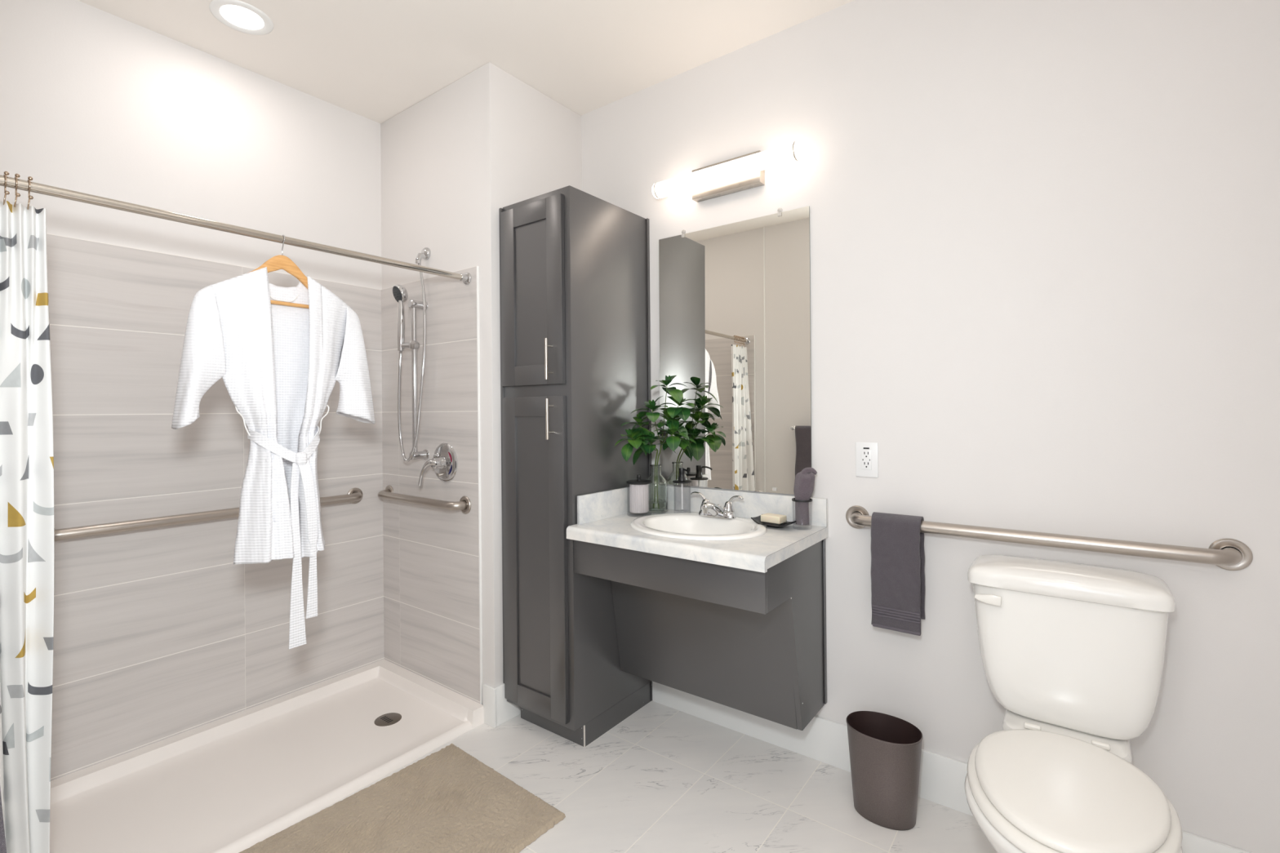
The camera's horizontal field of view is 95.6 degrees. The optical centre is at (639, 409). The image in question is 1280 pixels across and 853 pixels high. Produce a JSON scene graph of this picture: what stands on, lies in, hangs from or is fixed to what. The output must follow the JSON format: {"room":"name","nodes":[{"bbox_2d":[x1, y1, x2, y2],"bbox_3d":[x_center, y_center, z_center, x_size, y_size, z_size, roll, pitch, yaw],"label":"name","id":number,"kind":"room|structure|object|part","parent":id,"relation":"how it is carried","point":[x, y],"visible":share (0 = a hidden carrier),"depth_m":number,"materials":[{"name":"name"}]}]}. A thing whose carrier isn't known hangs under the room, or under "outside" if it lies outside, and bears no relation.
{"room":"bathroom","nodes":[
{"label":"bathroom","id":0,"kind":"room"},
{"bbox_2d":[0,0,382,289],"bbox_3d":[-1.814,-0.054,2.276,0.100,2.740,1.633,-1,0,37],"label":"wall","id":1,"kind":"structure","parent":0,"point":[94,100],"depth_m":2.23,"materials":[{"name":"white paint"}]},
{"bbox_2d":[46,233,384,781],"bbox_3d":[-1.740,0.327,2.280,0.008,1.837,1.525,-1,0,37],"label":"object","id":2,"kind":"structure","parent":1,"relation":"attached to","point":[158,634],"depth_m":2.19,"materials":[{"name":"beige tile"}]},
{"bbox_2d":[53,488,363,541],"bbox_3d":[-1.647,0.416,2.329,0.080,0.076,1.130,-1,0,37],"label":"grab bar","id":3,"kind":"object","parent":2,"relation":"attached to","point":[354,495],"visible":0.56,"depth_m":2.13,"materials":[{"name":"silver metal"}]},
{"bbox_2d":[78,0,853,124],"bbox_3d":[-0.895,-1.486,0.610,3.594,0.100,4.500,-1,0,37],"label":"ceiling","id":4,"kind":"structure","parent":0,"point":[375,60],"depth_m":2.25,"materials":[{"name":"white paint"}]},
{"bbox_2d":[208,0,273,35],"bbox_3d":[-1.449,-1.427,2.115,0.194,0.010,0.194,-1,0,37],"label":"recessed light","id":5,"kind":"object","parent":4,"relation":"in","point":[239,15],"visible":1,"depth_m":2.11,"materials":[{"name":"white paint"}]},
{"bbox_2d":[380,62,582,705],"bbox_3d":[-0.790,-0.062,2.939,0.944,2.740,0.657,-1,0,37],"label":"wall partition","id":6,"kind":"structure","parent":0,"point":[487,141],"depth_m":2.52,"materials":[{"name":"white paint"}]},
{"bbox_2d":[415,247,431,263],"bbox_3d":[-0.994,-0.700,2.642,0.058,0.083,0.058,-1,0,37],"label":"shower arm","id":7,"kind":"object","parent":6,"relation":"attached to","point":[425,253],"visible":1,"depth_m":2.64,"materials":[{"name":"silver metal"}]},
{"bbox_2d":[381,266,479,703],"bbox_3d":[-0.980,0.321,2.668,0.759,1.837,0.008,-1,0,37],"label":"wall panel","id":8,"kind":"structure","parent":6,"relation":"attached to","point":[431,558],"depth_m":2.62,"materials":[{"name":"beige tile"}]},
{"bbox_2d":[0,174,471,284],"bbox_3d":[-1.190,-0.554,1.869,0.053,0.053,1.517,-1,0,37],"label":"shower rod","id":9,"kind":"object","parent":8,"relation":"attached to","point":[23,184],"visible":1,"depth_m":1.73,"materials":[{"name":"silver metal"}]},
{"bbox_2d":[3,171,9,204],"bbox_3d":[-1.536,-0.533,1.407,0.036,0.082,0.010,-1,0,37],"label":"curtain hook","id":10,"kind":"object","parent":9,"relation":"hanging from","point":[6,173],"visible":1,"depth_m":1.40,"materials":[{"name":"silver metal"}]},
{"bbox_2d":[13,173,20,207],"bbox_3d":[-1.525,-0.533,1.421,0.036,0.082,0.010,-1,0,37],"label":"curtain hook","id":11,"kind":"object","parent":9,"relation":"hanging from","point":[17,194],"visible":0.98,"depth_m":1.41,"materials":[{"name":"silver metal"}]},
{"bbox_2d":[26,176,33,209],"bbox_3d":[-1.512,-0.534,1.439,0.036,0.082,0.010,-1,0,37],"label":"curtain hook","id":12,"kind":"object","parent":9,"relation":"hanging from","point":[29,178],"visible":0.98,"depth_m":1.43,"materials":[{"name":"silver metal"}]},
{"bbox_2d":[248,234,309,308],"bbox_3d":[-1.170,-0.453,1.898,0.039,0.236,0.396,-1,0,37],"label":"clothes hanger","id":13,"kind":"object","parent":9,"relation":"hanging from","point":[277,262],"visible":0.53,"depth_m":1.90,"materials":[{"name":"brown wood"}]},
{"bbox_2d":[171,266,374,648],"bbox_3d":[-1.139,0.154,1.888,0.157,1.207,0.596,-1,0,37],"label":"bathrobe","id":14,"kind":"object","parent":13,"relation":"hanging from","point":[280,366],"visible":1,"depth_m":1.83,"materials":[{"name":"white fabric"}]},
{"bbox_3d":[-1.199,0.013,1.796,0.220,0.924,0.069,0,0,-22],"label":"panel","id":15,"kind":"part","parent":14,"relation":"part of","materials":[{"name":"white fabric"}]},
{"bbox_3d":[-1.178,0.017,1.915,0.056,0.926,0.438,-1,0,37],"label":"panel","id":16,"kind":"part","parent":14,"relation":"part of","materials":[{"name":"white fabric"}]},
{"bbox_3d":[-1.076,0.018,1.977,0.067,0.925,0.211,-1,0,10],"label":"panel","id":17,"kind":"part","parent":14,"relation":"part of","materials":[{"name":"white fabric"}]},
{"bbox_3d":[-1.173,-0.419,1.901,0.029,0.168,0.396,-1,0,37],"label":"shoulder arm","id":18,"kind":"part","parent":13,"relation":"part of","materials":[{"name":"brown wood"}]},
{"bbox_2d":[392,263,426,462],"bbox_3d":[-1.047,-0.219,2.635,0.201,0.915,0.071,-1,0,37],"label":"shower","id":19,"kind":"object","parent":8,"relation":"attached to","point":[400,294],"visible":0.95,"depth_m":2.63,"materials":[{"name":"silver metal"}]},
{"bbox_3d":[-1.089,-0.382,2.648,0.035,0.229,0.034,-1,0,37],"label":"handle","id":20,"kind":"part","parent":19,"relation":"part of","materials":[{"name":"silver metal"}]},
{"bbox_2d":[397,299,429,460],"bbox_3d":[-1.035,-0.132,2.645,0.108,0.731,0.091,-1,0,37],"label":"slide bar","id":21,"kind":"object","parent":8,"relation":"attached to","point":[413,344],"visible":0.91,"depth_m":2.61,"materials":[{"name":"silver metal"}]},
{"bbox_3d":[-1.017,-0.128,2.620,0.021,0.675,0.021,-1,0,37],"label":"rail","id":22,"kind":"part","parent":21,"relation":"part of","materials":[{"name":"silver metal"}]},
{"bbox_2d":[377,485,471,514],"bbox_3d":[-1.010,0.411,2.638,0.676,0.080,0.076,-1,0,37],"label":"grab bar","id":23,"kind":"object","parent":8,"relation":"attached to","point":[388,495],"visible":1,"depth_m":2.54,"materials":[{"name":"silver metal"}]},
{"bbox_2d":[417,443,457,487],"bbox_3d":[-0.890,0.246,2.534,0.174,0.192,0.098,-1,0,37],"label":"shower valve","id":24,"kind":"object","parent":8,"relation":"attached to","point":[444,463],"visible":1,"depth_m":2.54,"materials":[{"name":"silver metal"}]},
{"bbox_3d":[-0.925,0.280,2.526,0.087,0.126,0.044,-1,0,-1],"label":"lever","id":25,"kind":"part","parent":24,"relation":"part of","materials":[{"name":"silver metal"}]},
{"bbox_2d":[475,266,482,704],"bbox_3d":[-0.673,0.342,2.437,0.008,1.887,0.010,-1,0,37],"label":"trim","id":26,"kind":"structure","parent":6,"relation":"attached to","point":[477,267],"depth_m":2.43,"materials":[{"name":"white paint"}]},
{"bbox_2d":[483,683,520,728],"bbox_3d":[-0.457,1.225,2.618,0.074,0.158,0.557,-1,0,37],"label":"baseboard","id":27,"kind":"structure","parent":6,"relation":"attached to","point":[497,710],"depth_m":2.40,"materials":[{"name":"white paint"}]},
{"bbox_2d":[312,700,997,852],"bbox_3d":[-0.869,1.353,0.604,3.594,0.100,4.500,-1,0,37],"label":"floor","id":28,"kind":"structure","parent":0,"point":[664,779],"depth_m":1.95,"materials":[{"name":"tile"}]},
{"bbox_2d":[49,659,484,852],"bbox_3d":[-1.412,1.277,2.045,0.781,0.070,1.515,-1,0,37],"label":"shower pan","id":29,"kind":"object","parent":28,"relation":"on","point":[231,784],"visible":0.95,"depth_m":2.08,"materials":[{"name":"white plastic"}]},
{"bbox_2d":[239,743,565,852],"bbox_3d":[-0.785,1.294,1.676,0.669,0.020,0.985,-1,0,37],"label":"bath mat","id":30,"kind":"object","parent":28,"relation":"on","point":[447,801],"visible":1,"depth_m":1.83,"materials":[{"name":"beige fabric"}]},
{"bbox_2d":[498,185,652,746],"bbox_3d":[-0.279,0.227,2.489,0.407,2.150,0.566,-1,0,37],"label":"tall cabinet","id":31,"kind":"object","parent":28,"relation":"on","point":[575,263],"visible":0.98,"depth_m":2.30,"materials":[{"name":"grey paint"}]},
{"bbox_3d":[-0.430,-0.455,2.305,0.344,0.720,0.020,-1,0,37],"label":"door","id":32,"kind":"part","parent":31,"relation":"part of","materials":[{"name":"grey paint"}]},
{"bbox_3d":[-0.419,0.571,2.302,0.346,1.240,0.020,-1,0,37],"label":"door","id":33,"kind":"part","parent":31,"relation":"part of","materials":[{"name":"grey paint"}]},
{"bbox_3d":[-0.347,-0.190,2.208,0.012,0.155,0.039,-1,0,37],"label":"handle","id":34,"kind":"part","parent":31,"relation":"part of","materials":[{"name":"silver metal"}]},
{"bbox_3d":[-0.343,0.038,2.206,0.012,0.155,0.039,-1,0,37],"label":"handle","id":35,"kind":"part","parent":31,"relation":"part of","materials":[{"name":"silver metal"}]},
{"bbox_2d":[846,711,922,831],"bbox_3d":[0.780,1.153,1.857,0.227,0.276,0.175,-1,0,37],"label":"waste bin","id":36,"kind":"object","parent":28,"relation":"on","point":[885,750],"visible":1,"depth_m":1.80,"materials":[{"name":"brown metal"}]},
{"bbox_2d":[964,555,1182,852],"bbox_3d":[1.021,0.862,1.407,0.454,0.851,0.744,-1,0,37],"label":"toilet","id":37,"kind":"object","parent":28,"relation":"on","point":[1073,654],"visible":1,"depth_m":1.47,"materials":[{"name":"white ceramic"}]},
{"bbox_3d":[0.980,0.533,1.635,0.066,0.029,0.021,-1,0,37],"label":"flush lever","id":38,"kind":"part","parent":37,"relation":"part of","materials":[{"name":"white plastic"}]},
{"bbox_3d":[1.178,0.675,1.616,0.432,0.368,0.192,-1,0,37],"label":"tank","id":39,"kind":"part","parent":37,"relation":"part of","materials":[{"name":"white ceramic"}]},
{"bbox_3d":[1.173,0.467,1.612,0.449,0.063,0.210,-1,0,37],"label":"tank lid","id":40,"kind":"part","parent":37,"relation":"part of","materials":[{"name":"white ceramic"}]},
{"bbox_3d":[0.962,0.851,1.314,0.360,0.026,0.475,-1,0,37],"label":"lid","id":41,"kind":"part","parent":37,"relation":"part of","materials":[{"name":"white plastic"}]},
{"bbox_3d":[0.991,1.088,1.353,0.388,0.400,0.589,-1,0,37],"label":"bowl","id":42,"kind":"part","parent":37,"relation":"part of","materials":[{"name":"white ceramic"}]},
{"bbox_3d":[0.958,0.875,1.308,0.392,0.022,0.508,-1,0,37],"label":"seat","id":43,"kind":"part","parent":37,"relation":"part of","materials":[{"name":"white plastic"}]},
{"bbox_2d":[581,0,1279,852],"bbox_3d":[0.815,-0.079,2.084,2.650,2.740,0.100,-1,0,37],"label":"wall","id":44,"kind":"structure","parent":0,"point":[1044,235],"depth_m":1.75,"materials":[{"name":"white paint"}]},
{"bbox_2d":[573,538,826,730],"bbox_3d":[0.217,0.777,2.158,0.786,0.612,0.504,-1,0,37],"label":"vanity cabinet","id":45,"kind":"object","parent":44,"relation":"attached to","point":[752,642],"visible":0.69,"depth_m":2.04,"materials":[{"name":"grey paint"}]},
{"bbox_2d":[566,484,828,573],"bbox_3d":[0.206,0.402,2.140,0.796,0.153,0.542,-1,0,37],"label":"countertop","id":46,"kind":"structure","parent":45,"relation":"on","point":[605,517],"depth_m":2.10,"materials":[{"name":"stone"}]},
{"bbox_2d":[626,474,651,513],"bbox_3d":[-0.004,0.352,2.381,0.102,0.166,0.102,-1,0,37],"label":"storage jar","id":47,"kind":"object","parent":46,"relation":"on","point":[638,488],"visible":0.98,"depth_m":2.35,"materials":[{"name":"white ceramic"}]},
{"bbox_3d":[-0.004,0.286,2.381,0.102,0.034,0.102,-1,0,37],"label":"lid","id":48,"kind":"part","parent":47,"relation":"part of","materials":[{"name":"black metal"}]},
{"bbox_2d":[646,464,667,513],"bbox_3d":[0.068,0.336,2.462,0.096,0.198,0.096,-1,0,37],"label":"glass vase","id":49,"kind":"object","parent":46,"relation":"on","point":[658,493],"visible":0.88,"depth_m":2.42,"materials":[{"name":"clear"}]},
{"bbox_2d":[614,375,696,465],"bbox_3d":[0.075,0.140,2.384,0.317,0.561,0.250,-1,0,21],"label":"leafy branch","id":50,"kind":"object","parent":49,"relation":"in","point":[640,437],"visible":0.98,"depth_m":2.35,"materials":[{"name":"green plant"}]},
{"bbox_2d":[672,467,691,509],"bbox_3d":[0.178,0.338,2.400,0.085,0.190,0.077,-1,0,23],"label":"soap dispenser","id":51,"kind":"object","parent":46,"relation":"on","point":[682,478],"visible":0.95,"depth_m":2.39,"materials":[{"name":"black plastic"}]},
{"bbox_2d":[631,513,767,540],"bbox_3d":[0.210,0.497,2.138,0.520,0.152,0.428,-1,0,37],"label":"sink basin","id":52,"kind":"object","parent":46,"relation":"in","point":[695,526],"visible":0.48,"depth_m":2.24,"materials":[{"name":"white ceramic"}]},
{"bbox_2d":[690,491,743,519],"bbox_3d":[0.280,0.384,2.252,0.236,0.103,0.131,-1,0,37],"label":"sink faucet","id":53,"kind":"object","parent":46,"relation":"on","point":[708,508],"visible":1,"depth_m":2.24,"materials":[{"name":"silver metal"}]},
{"bbox_3d":[0.245,0.373,2.326,0.091,0.080,0.048,-1,0,37],"label":"lever handle","id":54,"kind":"part","parent":53,"relation":"part of","materials":[{"name":"silver metal"}]},
{"bbox_3d":[0.279,0.396,2.251,0.054,0.078,0.129,-1,0,37],"label":"spout","id":55,"kind":"part","parent":53,"relation":"part of","materials":[{"name":"silver metal"}]},
{"bbox_3d":[0.361,0.371,2.239,0.091,0.080,0.048,-1,0,37],"label":"lever handle","id":56,"kind":"part","parent":53,"relation":"part of","materials":[{"name":"silver metal"}]},
{"bbox_2d":[751,515,795,528],"bbox_3d":[0.495,0.414,2.124,0.158,0.032,0.105,-1,0,37],"label":"soap dish","id":57,"kind":"object","parent":46,"relation":"on","point":[757,519],"visible":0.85,"depth_m":2.11,"materials":[{"name":"black"}]},
{"bbox_2d":[760,513,786,524],"bbox_3d":[0.492,0.403,2.141,0.080,0.026,0.054,-1,0,43],"label":"soap bar","id":58,"kind":"object","parent":57,"relation":"on","point":[766,517],"visible":1,"depth_m":2.12,"materials":[{"name":"beige"}]},
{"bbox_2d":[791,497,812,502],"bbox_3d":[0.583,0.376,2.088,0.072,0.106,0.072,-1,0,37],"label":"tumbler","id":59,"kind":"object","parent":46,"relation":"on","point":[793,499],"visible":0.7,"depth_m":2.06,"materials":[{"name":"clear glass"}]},
{"bbox_2d":[793,467,817,525],"bbox_3d":[0.592,0.310,2.078,0.080,0.205,0.064,-1,0,37],"label":"washcloth","id":60,"kind":"object","parent":59,"relation":"in","point":[804,482],"visible":0.98,"depth_m":2.06,"materials":[{"name":"fabric"}]},
{"bbox_3d":[0.202,0.818,2.159,0.760,0.530,0.098,-1,0,37],"label":"knee panel","id":61,"kind":"part","parent":45,"relation":"part of","materials":[{"name":"grey paint"}]},
{"bbox_3d":[0.524,0.774,1.939,0.018,0.612,0.486,-1,0,37],"label":"panel","id":62,"kind":"part","parent":45,"relation":"part of","materials":[{"name":"grey paint"}]},
{"bbox_2d":[652,141,803,202],"bbox_3d":[0.337,-0.933,2.305,0.644,0.122,0.112,-1,0,37],"label":"vanity light","id":63,"kind":"object","parent":44,"relation":"attached to","point":[746,171],"visible":1,"depth_m":2.27,"materials":[{"name":"silver metal"}]},
{"bbox_3d":[0.351,-0.933,2.338,0.307,0.122,0.042,-1,0,37],"label":"mounting plate","id":64,"kind":"part","parent":63,"relation":"part of","materials":[{"name":"silver metal"}]},
{"bbox_2d":[658,205,812,496],"bbox_3d":[0.358,-0.222,2.352,0.680,1.093,0.018,-1,0,37],"label":"wall mirror","id":65,"kind":"object","parent":44,"relation":"attached to","point":[735,298],"visible":1,"depth_m":2.32,"materials":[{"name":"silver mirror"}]},
{"bbox_2d":[666,484,827,527],"bbox_3d":[0.371,0.381,2.344,0.775,0.102,0.018,-1,0,37],"label":"backsplash","id":66,"kind":"structure","parent":44,"relation":"attached to","point":[753,504],"depth_m":2.29,"materials":[{"name":"stone"}]},
{"bbox_2d":[855,442,878,477],"bbox_3d":[0.794,0.177,2.033,0.076,0.122,0.008,-1,0,37],"label":"wall outlet","id":67,"kind":"object","parent":44,"relation":"attached to","point":[866,453],"visible":1,"depth_m":2.03,"materials":[{"name":"white plastic"}]},
{"bbox_2d":[861,449,871,469],"bbox_3d":[0.792,0.177,2.031,0.033,0.068,0.003,-1,0,37],"label":"receptacle","id":68,"kind":"object","parent":67,"relation":"attached to","point":[866,455],"depth_m":2.03,"materials":[{"name":"white plastic"}]},
{"bbox_2d":[652,681,1252,852],"bbox_3d":[0.910,1.211,1.950,2.136,0.158,0.012,-1,0,37],"label":"baseboard","id":69,"kind":"structure","parent":44,"relation":"attached to","point":[941,778],"depth_m":2.12,"materials":[{"name":"white paint"}]},
{"bbox_2d":[845,505,1253,570],"bbox_3d":[1.122,0.379,1.746,1.017,0.082,0.078,-1,0,37],"label":"grab bar","id":70,"kind":"object","parent":44,"relation":"attached to","point":[1229,558],"visible":0.99,"depth_m":1.60,"materials":[{"name":"silver metal"}]},
{"bbox_2d":[871,511,924,635],"bbox_3d":[0.852,0.536,1.920,0.154,0.375,0.079,-1,0,37],"label":"hand towel","id":71,"kind":"object","parent":70,"relation":"hanging from","point":[897,542],"visible":1,"depth_m":1.89,"materials":[{"name":"grey fabric"}]},
{"bbox_3d":[-1.547,-0.533,1.392,0.036,0.082,0.010,-1,0,37],"label":"curtain hook","id":72,"kind":"object","parent":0,"visible":0},
{"bbox_2d":[0,200,53,852],"bbox_3d":[-1.549,0.367,1.349,0.122,1.738,0.240,-1,0,12],"label":"shower curtain","id":73,"kind":"object","parent":72,"relation":"hanging from","point":[26,411],"visible":1,"depth_m":1.43,"materials":[{"name":"fabric"}]},
{"bbox_3d":[-1.098,0.126,0.892,0.559,0.044,0.075,-1,0,37],"label":"towel bar","id":74,"kind":"object","parent":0,"visible":0},
{"bbox_2d":[0,788,6,852],"bbox_3d":[-1.095,0.506,0.945,0.393,0.801,0.091,-1,0,37],"label":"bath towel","id":75,"kind":"object","parent":74,"relation":"hanging from","point":[2,841],"visible":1,"depth_m":0.84,"materials":[{"name":"grey fabric"}]}
]}

